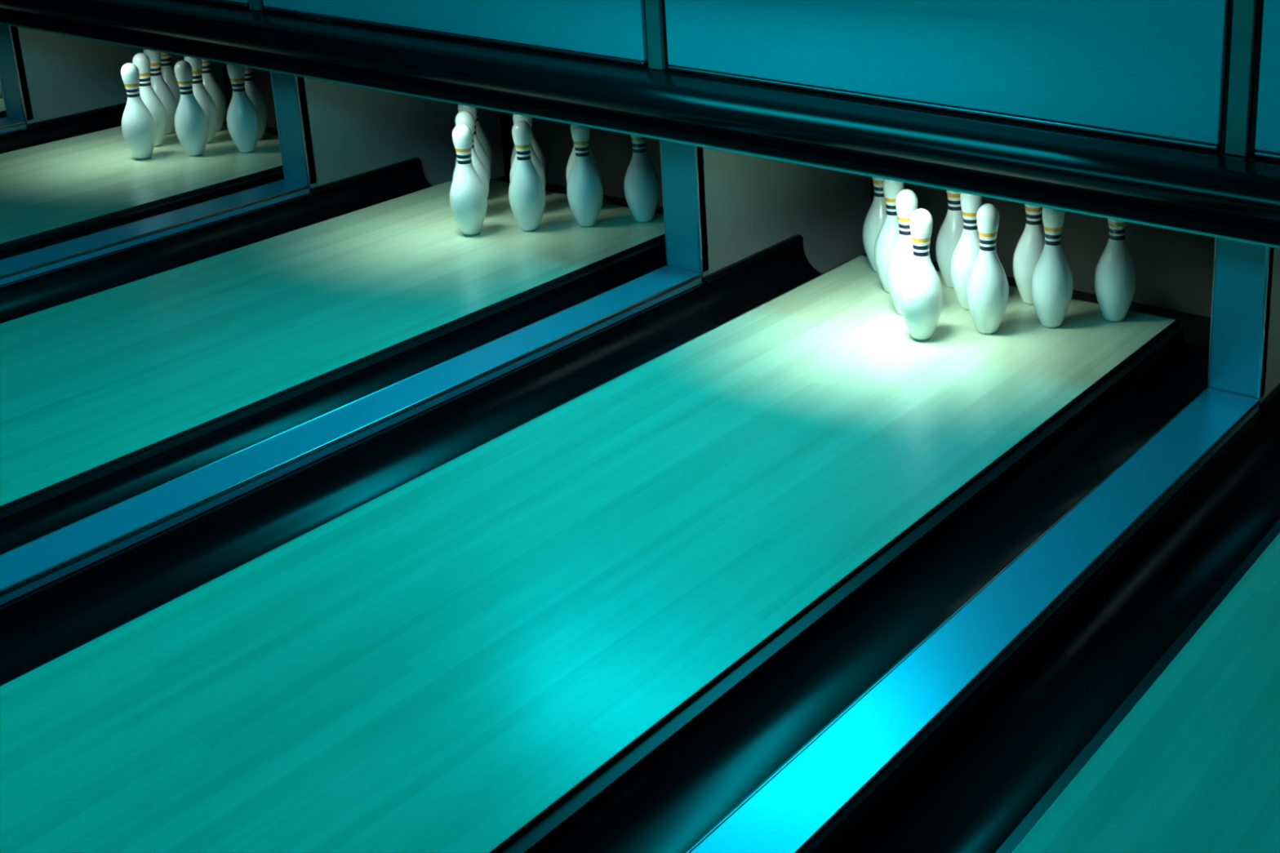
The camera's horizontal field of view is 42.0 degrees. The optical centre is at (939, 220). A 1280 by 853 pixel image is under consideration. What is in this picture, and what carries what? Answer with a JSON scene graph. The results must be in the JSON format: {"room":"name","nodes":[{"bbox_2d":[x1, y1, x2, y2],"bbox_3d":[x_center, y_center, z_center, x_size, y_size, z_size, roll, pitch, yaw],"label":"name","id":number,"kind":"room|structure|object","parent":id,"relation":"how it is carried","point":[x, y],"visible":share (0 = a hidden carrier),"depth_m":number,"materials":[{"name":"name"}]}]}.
{"room":"sports facility","nodes":[
{"label":"sports facility","id":0,"kind":"room"},
{"bbox_2d":[223,93,1211,359],"bbox_3d":[-2.209,1.112,2.850,12.350,0.080,8.500,11,21,30],"label":"floor","id":1,"kind":"structure","parent":0,"point":[1196,328],"depth_m":5.24,"materials":[{"name":"black"}]},
{"bbox_2d":[0,94,6,114],"bbox_3d":[-6.104,0.264,5.100,1.110,0.158,6.530,11,21,30],"label":"lane","id":2,"kind":"object","parent":1,"relation":"on","point":[2,109],"visible":0.02,"depth_m":7.21,"materials":[{"name":"brown wood"}]},
{"bbox_2d":[0,81,2,97],"bbox_3d":[-4.310,-0.743,7.327,0.121,0.381,0.121,5,19,14],"label":"pin","id":3,"kind":"object","parent":2,"relation":"on","point":[1,90],"visible":0.21,"depth_m":7.37,"materials":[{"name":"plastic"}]},
{"bbox_2d":[0,113,8,118],"bbox_3d":[-5.514,0.342,4.715,0.297,0.138,6.480,11,21,30],"label":"gutter","id":4,"kind":"object","parent":1,"relation":"on","point":[3,115],"visible":0.02,"depth_m":7.12,"materials":[{"name":"black plastic"}]},
{"bbox_2d":[0,116,26,134],"bbox_3d":[-5.451,0.461,4.413,0.144,0.204,5.994,11,21,30],"label":"divider","id":5,"kind":"object","parent":1,"relation":"on","point":[7,125],"visible":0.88,"depth_m":6.75,"materials":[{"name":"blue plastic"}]},
{"bbox_2d":[0,107,124,154],"bbox_3d":[-5.154,0.417,4.520,0.238,0.122,6.500,11,21,30],"label":"gutter","id":6,"kind":"object","parent":1,"relation":"on","point":[29,137],"visible":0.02,"depth_m":6.89,"materials":[{"name":"black plastic"}]},
{"bbox_2d":[26,102,126,128],"bbox_3d":[-3.686,-0.457,6.981,0.028,0.016,0.493,11,21,30],"label":"curb","id":7,"kind":"object","parent":6,"relation":"on","point":[122,105],"visible":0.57,"depth_m":6.94,"materials":[{"name":"black plastic"}]},
{"bbox_2d":[17,26,227,122],"bbox_3d":[-3.631,-0.817,7.127,0.134,0.958,0.910,11,21,30],"label":"wall","id":8,"kind":"structure","parent":1,"relation":"on","point":[66,75],"depth_m":6.93,"materials":[{"name":"grey paint"}]},
{"bbox_2d":[0,23,34,128],"bbox_3d":[-3.877,-0.692,6.744,0.142,0.958,0.034,11,21,30],"label":"pillar","id":9,"kind":"structure","parent":8,"relation":"attached to","point":[13,79],"depth_m":6.75,"materials":[{"name":"metal"}]},
{"bbox_2d":[0,123,282,247],"bbox_3d":[-4.569,0.551,4.205,1.110,0.158,6.530,11,21,30],"label":"lane","id":10,"kind":"object","parent":1,"relation":"on","point":[59,185],"visible":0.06,"depth_m":6.17,"materials":[{"name":"brown wood"}]},
{"bbox_2d":[120,62,156,159],"bbox_3d":[-3.149,-0.427,6.345,0.121,0.381,0.121,-12,21,-32],"label":"pin","id":11,"kind":"object","parent":10,"relation":"on","point":[138,123],"visible":1,"depth_m":6.32,"materials":[{"name":"plastic"}]},
{"bbox_2d":[132,53,166,146],"bbox_3d":[-3.192,-0.485,6.523,0.121,0.381,0.121,4,18,14],"label":"pin","id":12,"kind":"object","parent":10,"relation":"on","point":[148,96],"visible":0.66,"depth_m":6.49,"materials":[{"name":"plastic"}]},
{"bbox_2d":[143,48,177,134],"bbox_3d":[-3.236,-0.543,6.702,0.121,0.381,0.121,-9,20,-26],"label":"pin","id":13,"kind":"object","parent":10,"relation":"on","point":[159,86],"visible":0.48,"depth_m":6.67,"materials":[{"name":"plastic"}]},
{"bbox_2d":[160,52,180,107],"bbox_3d":[-3.280,-0.600,6.880,0.121,0.381,0.121,7,19,20],"label":"pin","id":14,"kind":"object","parent":10,"relation":"on","point":[168,74],"visible":0.18,"depth_m":6.85,"materials":[{"name":"plastic"}]},
{"bbox_2d":[173,60,208,156],"bbox_3d":[-2.962,-0.442,6.389,0.121,0.381,0.121,2,18,7],"label":"pin","id":15,"kind":"object","parent":10,"relation":"on","point":[191,123],"visible":1,"depth_m":6.36,"materials":[{"name":"plastic"}]},
{"bbox_2d":[184,56,217,143],"bbox_3d":[-3.006,-0.500,6.567,0.121,0.381,0.121,-12,22,-33],"label":"pin","id":16,"kind":"object","parent":10,"relation":"on","point":[201,94],"visible":0.41,"depth_m":6.54,"materials":[{"name":"plastic"}]},
{"bbox_2d":[201,59,226,132],"bbox_3d":[-3.049,-0.557,6.745,0.121,0.381,0.121,4,18,13],"label":"pin","id":17,"kind":"object","parent":10,"relation":"on","point":[211,86],"visible":0.38,"depth_m":6.73,"materials":[{"name":"plastic"}]},
{"bbox_2d":[226,63,260,153],"bbox_3d":[-2.775,-0.457,6.433,0.121,0.381,0.121,-16,24,-40],"label":"pin","id":18,"kind":"object","parent":10,"relation":"on","point":[243,123],"visible":0.88,"depth_m":6.41,"materials":[{"name":"plastic"}]},
{"bbox_2d":[244,66,267,140],"bbox_3d":[-2.819,-0.514,6.611,0.121,0.381,0.121,2,18,6],"label":"pin","id":19,"kind":"object","parent":10,"relation":"on","point":[252,91],"visible":0.31,"depth_m":6.59,"materials":[{"name":"plastic"}]},
{"bbox_2d":[0,168,284,260],"bbox_3d":[-3.980,0.628,3.820,0.297,0.138,6.480,11,21,30],"label":"gutter","id":20,"kind":"object","parent":1,"relation":"on","point":[15,249],"visible":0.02,"depth_m":5.78,"materials":[{"name":"black plastic"}]},
{"bbox_2d":[0,179,309,286],"bbox_3d":[-3.917,0.747,3.519,0.144,0.204,5.994,11,21,30],"label":"divider","id":21,"kind":"object","parent":1,"relation":"on","point":[51,258],"visible":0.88,"depth_m":5.40,"materials":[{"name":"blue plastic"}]},
{"bbox_2d":[0,161,432,324],"bbox_3d":[-3.607,0.706,3.618,0.268,0.122,6.500,11,21,30],"label":"gutter","id":22,"kind":"object","parent":1,"relation":"on","point":[27,296],"visible":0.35,"depth_m":5.50,"materials":[{"name":"black plastic"}]},
{"bbox_2d":[310,157,421,193],"bbox_3d":[-2.152,-0.171,6.087,0.028,0.016,0.493,11,21,30],"label":"curb","id":23,"kind":"object","parent":22,"relation":"on","point":[333,184],"visible":1,"depth_m":6.07,"materials":[{"name":"black plastic"}]},
{"bbox_2d":[225,63,277,128],"bbox_3d":[-2.615,-0.798,7.065,1.650,0.958,0.020,11,21,30],"label":"curtain","id":24,"kind":"object","parent":1,"relation":"on","point":[262,78],"visible":0.02,"depth_m":7.43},
{"bbox_2d":[0,177,665,511],"bbox_3d":[-3.009,0.842,3.296,1.110,0.158,6.530,11,21,30],"label":"lane","id":25,"kind":"object","parent":1,"relation":"on","point":[92,384],"visible":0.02,"depth_m":4.73,"materials":[{"name":"brown wood"}]},
{"bbox_2d":[449,124,487,235],"bbox_3d":[-1.589,-0.136,5.436,0.121,0.381,0.121,0,18,-1],"label":"pin","id":26,"kind":"object","parent":25,"relation":"on","point":[468,194],"visible":1,"depth_m":5.40,"materials":[{"name":"plastic"}]},
{"bbox_2d":[452,110,488,197],"bbox_3d":[-1.632,-0.194,5.614,0.121,0.381,0.121,-16,24,-40],"label":"pin","id":27,"kind":"object","parent":25,"relation":"on","point":[465,117],"visible":0.4,"depth_m":5.59,"materials":[{"name":"plastic"}]},
{"bbox_2d":[455,104,490,182],"bbox_3d":[-1.676,-0.251,5.792,0.121,0.381,0.121,2,18,5],"label":"pin","id":28,"kind":"object","parent":25,"relation":"on","point":[481,153],"visible":0.3,"depth_m":5.77,"materials":[{"name":"plastic"}]},
{"bbox_2d":[475,107,492,168],"bbox_3d":[-1.720,-0.309,5.971,0.121,0.381,0.121,-13,22,-34],"label":"pin","id":29,"kind":"object","parent":25,"relation":"on","point":[482,138],"visible":0.12,"depth_m":5.96,"materials":[{"name":"plastic"}]},
{"bbox_2d":[508,120,545,231],"bbox_3d":[-1.402,-0.150,5.480,0.121,0.381,0.121,14,23,37],"label":"pin","id":30,"kind":"object","parent":25,"relation":"on","point":[526,192],"visible":1,"depth_m":5.45,"materials":[{"name":"plastic"}]},
{"bbox_2d":[509,114,545,190],"bbox_3d":[-1.446,-0.208,5.658,0.121,0.381,0.121,-1,18,-2],"label":"pin","id":31,"kind":"object","parent":25,"relation":"on","point":[536,162],"visible":0.15,"depth_m":5.63,"materials":[{"name":"plastic"}]},
{"bbox_2d":[511,129,545,174],"bbox_3d":[-1.489,-0.266,5.836,0.121,0.381,0.121,-17,24,-41],"label":"pin","id":32,"kind":"object","parent":25,"relation":"on","point":[535,146],"visible":0.1,"depth_m":5.82,"materials":[{"name":"plastic"}]},
{"bbox_2d":[565,145,601,182],"bbox_3d":[-1.259,-0.223,5.702,0.121,0.381,0.121,14,23,36],"label":"pin","id":33,"kind":"object","parent":25,"relation":"on","point":[571,159],"visible":0.13,"depth_m":5.68,"materials":[{"name":"plastic"}]},
{"bbox_2d":[566,124,603,226],"bbox_3d":[-1.215,-0.165,5.524,0.121,0.381,0.121,-3,18,-9],"label":"pin","id":34,"kind":"object","parent":25,"relation":"on","point":[584,191],"visible":0.88,"depth_m":5.49,"materials":[{"name":"plastic"}]},
{"bbox_2d":[623,134,659,222],"bbox_3d":[-1.029,-0.180,5.568,0.121,0.381,0.121,10,21,30],"label":"pin","id":35,"kind":"object","parent":25,"relation":"on","point":[641,184],"visible":0.77,"depth_m":5.54,"materials":[{"name":"plastic"}]},
{"bbox_2d":[0,237,667,554],"bbox_3d":[-2.420,0.920,2.911,0.297,0.138,6.480,11,21,30],"label":"gutter","id":36,"kind":"object","parent":1,"relation":"on","point":[22,523],"visible":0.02,"depth_m":4.26,"materials":[{"name":"black plastic"}]},
{"bbox_2d":[0,265,702,607],"bbox_3d":[-2.357,1.039,2.610,0.144,0.204,5.994,11,21,30],"label":"divider","id":37,"kind":"object","parent":1,"relation":"on","point":[28,567],"visible":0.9,"depth_m":3.86,"materials":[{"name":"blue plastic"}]},
{"bbox_2d":[303,77,505,186],"bbox_3d":[-2.097,-0.530,6.232,0.134,0.958,0.910,11,21,30],"label":"wall","id":38,"kind":"structure","parent":1,"relation":"on","point":[355,131],"depth_m":6.12,"materials":[{"name":"grey paint"}]},
{"bbox_2d":[270,71,317,195],"bbox_3d":[-2.343,-0.406,5.850,0.142,0.958,0.034,11,21,30],"label":"pillar","id":39,"kind":"structure","parent":38,"relation":"attached to","point":[289,93],"depth_m":5.86,"materials":[{"name":"metal"}]},
{"bbox_2d":[0,240,855,686],"bbox_3d":[-2.059,0.995,2.716,0.241,0.122,6.500,11,21,30],"label":"gutter","id":40,"kind":"object","parent":1,"relation":"on","point":[37,628],"visible":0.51,"depth_m":3.88,"materials":[{"name":"black plastic"}]},
{"bbox_2d":[702,234,803,283],"bbox_3d":[-0.592,0.121,5.178,0.028,0.016,0.493,11,21,30],"label":"curb","id":41,"kind":"object","parent":40,"relation":"on","point":[752,259],"visible":1,"depth_m":5.16,"materials":[{"name":"black plastic"}]},
{"bbox_2d":[508,60,663,206],"bbox_3d":[-1.055,-0.507,6.155,1.650,0.958,0.020,11,21,30],"label":"wall","id":42,"kind":"structure","parent":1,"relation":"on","point":[613,151],"depth_m":6.42,"materials":[{"name":"grey paint"}]},
{"bbox_2d":[0,255,1180,852],"bbox_3d":[-1.472,1.129,2.400,1.110,0.158,6.530,11,21,30],"label":"lane","id":43,"kind":"object","parent":1,"relation":"on","point":[442,663],"visible":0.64,"depth_m":3.27,"materials":[{"name":"brown wood"}]},
{"bbox_2d":[862,177,886,272],"bbox_3d":[-0.183,-0.022,5.075,0.121,0.381,0.121,-1,18,-4],"label":"pin","id":44,"kind":"object","parent":43,"relation":"on","point":[874,220],"visible":0.44,"depth_m":5.04,"materials":[{"name":"plastic"}]},
{"bbox_2d":[874,178,904,293],"bbox_3d":[-0.139,0.036,4.896,0.121,0.381,0.121,13,22,36],"label":"pin","id":45,"kind":"object","parent":43,"relation":"on","point":[887,237],"visible":0.45,"depth_m":4.86,"materials":[{"name":"plastic"}]},
{"bbox_2d":[886,189,917,315],"bbox_3d":[-0.095,0.094,4.718,0.121,0.381,0.121,-3,18,-10],"label":"pin","id":46,"kind":"object","parent":43,"relation":"on","point":[906,201],"visible":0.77,"depth_m":4.68,"materials":[{"name":"plastic"}]},
{"bbox_2d":[900,208,942,340],"bbox_3d":[-0.052,0.151,4.540,0.121,0.381,0.121,11,21,30],"label":"pin","id":47,"kind":"object","parent":43,"relation":"on","point":[921,290],"visible":1,"depth_m":4.51,"materials":[{"name":"plastic"}]},
{"bbox_2d":[935,190,963,288],"bbox_3d":[0.048,0.021,4.940,0.121,0.381,0.121,-4,18,-11],"label":"pin","id":48,"kind":"object","parent":43,"relation":"on","point":[950,232],"visible":0.52,"depth_m":4.91,"materials":[{"name":"plastic"}]},
{"bbox_2d":[950,192,982,310],"bbox_3d":[0.091,0.079,4.762,0.121,0.381,0.121,10,21,29],"label":"pin","id":49,"kind":"object","parent":43,"relation":"on","point":[966,252],"visible":0.59,"depth_m":4.72,"materials":[{"name":"plastic"}]},
{"bbox_2d":[965,203,1008,334],"bbox_3d":[0.135,0.137,4.584,0.121,0.381,0.121,-6,19,-17],"label":"pin","id":50,"kind":"object","parent":43,"relation":"on","point":[987,292],"visible":1,"depth_m":4.55,"materials":[{"name":"plastic"}]},
{"bbox_2d":[1013,204,1044,305],"bbox_3d":[0.278,0.064,4.806,0.121,0.381,0.121,-6,19,-18],"label":"pin","id":51,"kind":"object","parent":43,"relation":"on","point":[1030,246],"visible":0.51,"depth_m":4.77,"materials":[{"name":"plastic"}]},
{"bbox_2d":[1031,207,1073,328],"bbox_3d":[0.322,0.122,4.628,0.121,0.381,0.121,7,19,22],"label":"pin","id":52,"kind":"object","parent":43,"relation":"on","point":[1051,280],"visible":0.94,"depth_m":4.60,"materials":[{"name":"plastic"}]},
{"bbox_2d":[1094,218,1136,322],"bbox_3d":[0.508,0.107,4.672,0.121,0.381,0.121,-9,20,-25],"label":"pin","id":53,"kind":"object","parent":43,"relation":"on","point":[1115,274],"visible":0.73,"depth_m":4.64,"materials":[{"name":"plastic"}]},
{"bbox_2d":[702,147,871,274],"bbox_3d":[-0.537,-0.238,5.323,0.134,0.958,0.910,11,21,30],"label":"wall","id":54,"kind":"structure","parent":1,"relation":"on","point":[753,204],"depth_m":5.27,"materials":[{"name":"grey paint"}]},
{"bbox_2d":[659,139,709,285],"bbox_3d":[-0.783,-0.114,4.940,0.142,0.958,0.034,11,21,30],"label":"pillar","id":55,"kind":"structure","parent":54,"relation":"attached to","point":[682,173],"depth_m":4.95,"materials":[{"name":"metal"}]},
{"bbox_2d":[501,325,1208,852],"bbox_3d":[-0.883,1.207,2.015,0.297,0.138,6.480,11,21,30],"label":"gutter","id":56,"kind":"object","parent":1,"relation":"on","point":[677,785],"visible":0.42,"depth_m":3.25,"materials":[{"name":"black plastic"}]},
{"bbox_2d":[686,387,1259,852],"bbox_3d":[-0.820,1.326,1.714,0.144,0.204,5.994,11,21,30],"label":"divider","id":57,"kind":"object","parent":1,"relation":"on","point":[805,802],"visible":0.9,"depth_m":3.01,"materials":[{"name":"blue plastic"}]},
{"bbox_2d":[815,400,1279,852],"bbox_3d":[-0.518,1.283,1.818,0.249,0.122,6.500,11,21,30],"label":"gutter","id":58,"kind":"object","parent":1,"relation":"on","point":[980,784],"visible":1,"depth_m":3.11,"materials":[{"name":"black plastic"}]},
{"bbox_2d":[1258,383,1279,411],"bbox_3d":[0.945,0.408,4.282,0.028,0.016,0.493,11,21,30],"label":"curb","id":59,"kind":"object","parent":58,"relation":"on","point":[1273,398],"visible":1,"depth_m":4.11,"materials":[{"name":"black plastic"}]},
{"bbox_2d":[903,19,1227,317],"bbox_3d":[0.482,-0.220,5.260,1.650,0.958,0.020,11,21,30],"label":"wall","id":60,"kind":"structure","parent":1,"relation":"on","point":[1175,269],"depth_m":5.26,"materials":[{"name":"grey paint"}]},
{"bbox_2d":[1011,532,1279,852],"bbox_3d":[0.071,1.418,1.500,1.110,0.158,6.530,11,21,30],"label":"lane","id":61,"kind":"object","parent":1,"relation":"on","point":[1193,766],"visible":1,"depth_m":2.77,"materials":[{"name":"brown wood"}]},
{"bbox_2d":[1264,248,1279,398],"bbox_3d":[1.000,0.049,4.427,0.134,0.958,0.910,11,21,30],"label":"wall","id":62,"kind":"structure","parent":1,"relation":"on","point":[1272,379],"depth_m":4.10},
{"bbox_2d":[1207,100,1274,420],"bbox_3d":[0.754,0.173,4.045,0.142,0.958,0.034,11,21,30],"label":"pillar","id":63,"kind":"structure","parent":62,"relation":"attached to","point":[1242,275],"depth_m":4.05,"materials":[{"name":"metal"}]},
{"bbox_2d":[222,0,1228,202],"bbox_3d":[-0.077,-1.459,5.685,12.350,3.060,0.120,11,21,30],"label":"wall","id":64,"kind":"structure","parent":0,"point":[504,121],"depth_m":7.14,"materials":[{"name":"black"}]},
{"bbox_3d":[-0.794,-2.007,4.279,11.150,1.150,0.100,11,21,30],"label":"wall","id":65,"kind":"structure","parent":0,"visible":0},
{"bbox_2d":[0,0,1279,248],"bbox_3d":[-0.838,-0.347,4.736,11.150,0.168,0.200,11,21,30],"label":"masking unit beam","id":66,"kind":"object","parent":65,"relation":"attached to","point":[1188,188],"visible":1,"depth_m":4.50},
{"bbox_2d":[200,0,248,7],"bbox_3d":[-3.157,-1.386,5.950,1.707,1.052,0.024,11,21,30],"label":"panel","id":67,"kind":"object","parent":66,"relation":"on","point":[245,3],"depth_m":5.71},
{"bbox_2d":[248,0,266,10],"bbox_3d":[-2.387,-1.241,5.508,0.088,1.058,0.034,11,21,30],"label":"divider","id":68,"kind":"object","parent":66,"relation":"on","point":[257,5],"visible":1,"depth_m":5.65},
{"bbox_2d":[262,0,647,65],"bbox_3d":[-1.610,-1.097,5.048,1.737,1.052,0.024,11,21,30],"label":"panel","id":69,"kind":"object","parent":66,"relation":"on","point":[614,30],"depth_m":5.00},
{"bbox_2d":[644,0,670,70],"bbox_3d":[-0.827,-0.950,4.599,0.088,1.058,0.034,11,21,30],"label":"divider","id":70,"kind":"object","parent":66,"relation":"on","point":[654,10],"visible":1,"depth_m":4.71,"materials":[{"name":"metal"}]},
{"bbox_2d":[664,0,1228,149],"bbox_3d":[-0.061,-0.808,4.146,1.710,1.052,0.024,11,21,30],"label":"panel","id":71,"kind":"object","parent":66,"relation":"on","point":[1148,69],"depth_m":4.13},
{"bbox_2d":[1220,0,1263,155],"bbox_3d":[0.710,-0.662,3.703,0.088,1.058,0.034,11,21,30],"label":"divider","id":72,"kind":"object","parent":66,"relation":"on","point":[1245,17],"visible":1,"depth_m":3.80,"materials":[{"name":"metal"}]},
{"bbox_2d":[1253,0,1279,159],"bbox_3d":[1.479,-0.520,3.248,1.718,1.052,0.024,11,21,30],"label":"panel","id":73,"kind":"object","parent":66,"relation":"on","point":[1268,122],"depth_m":3.77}
]}

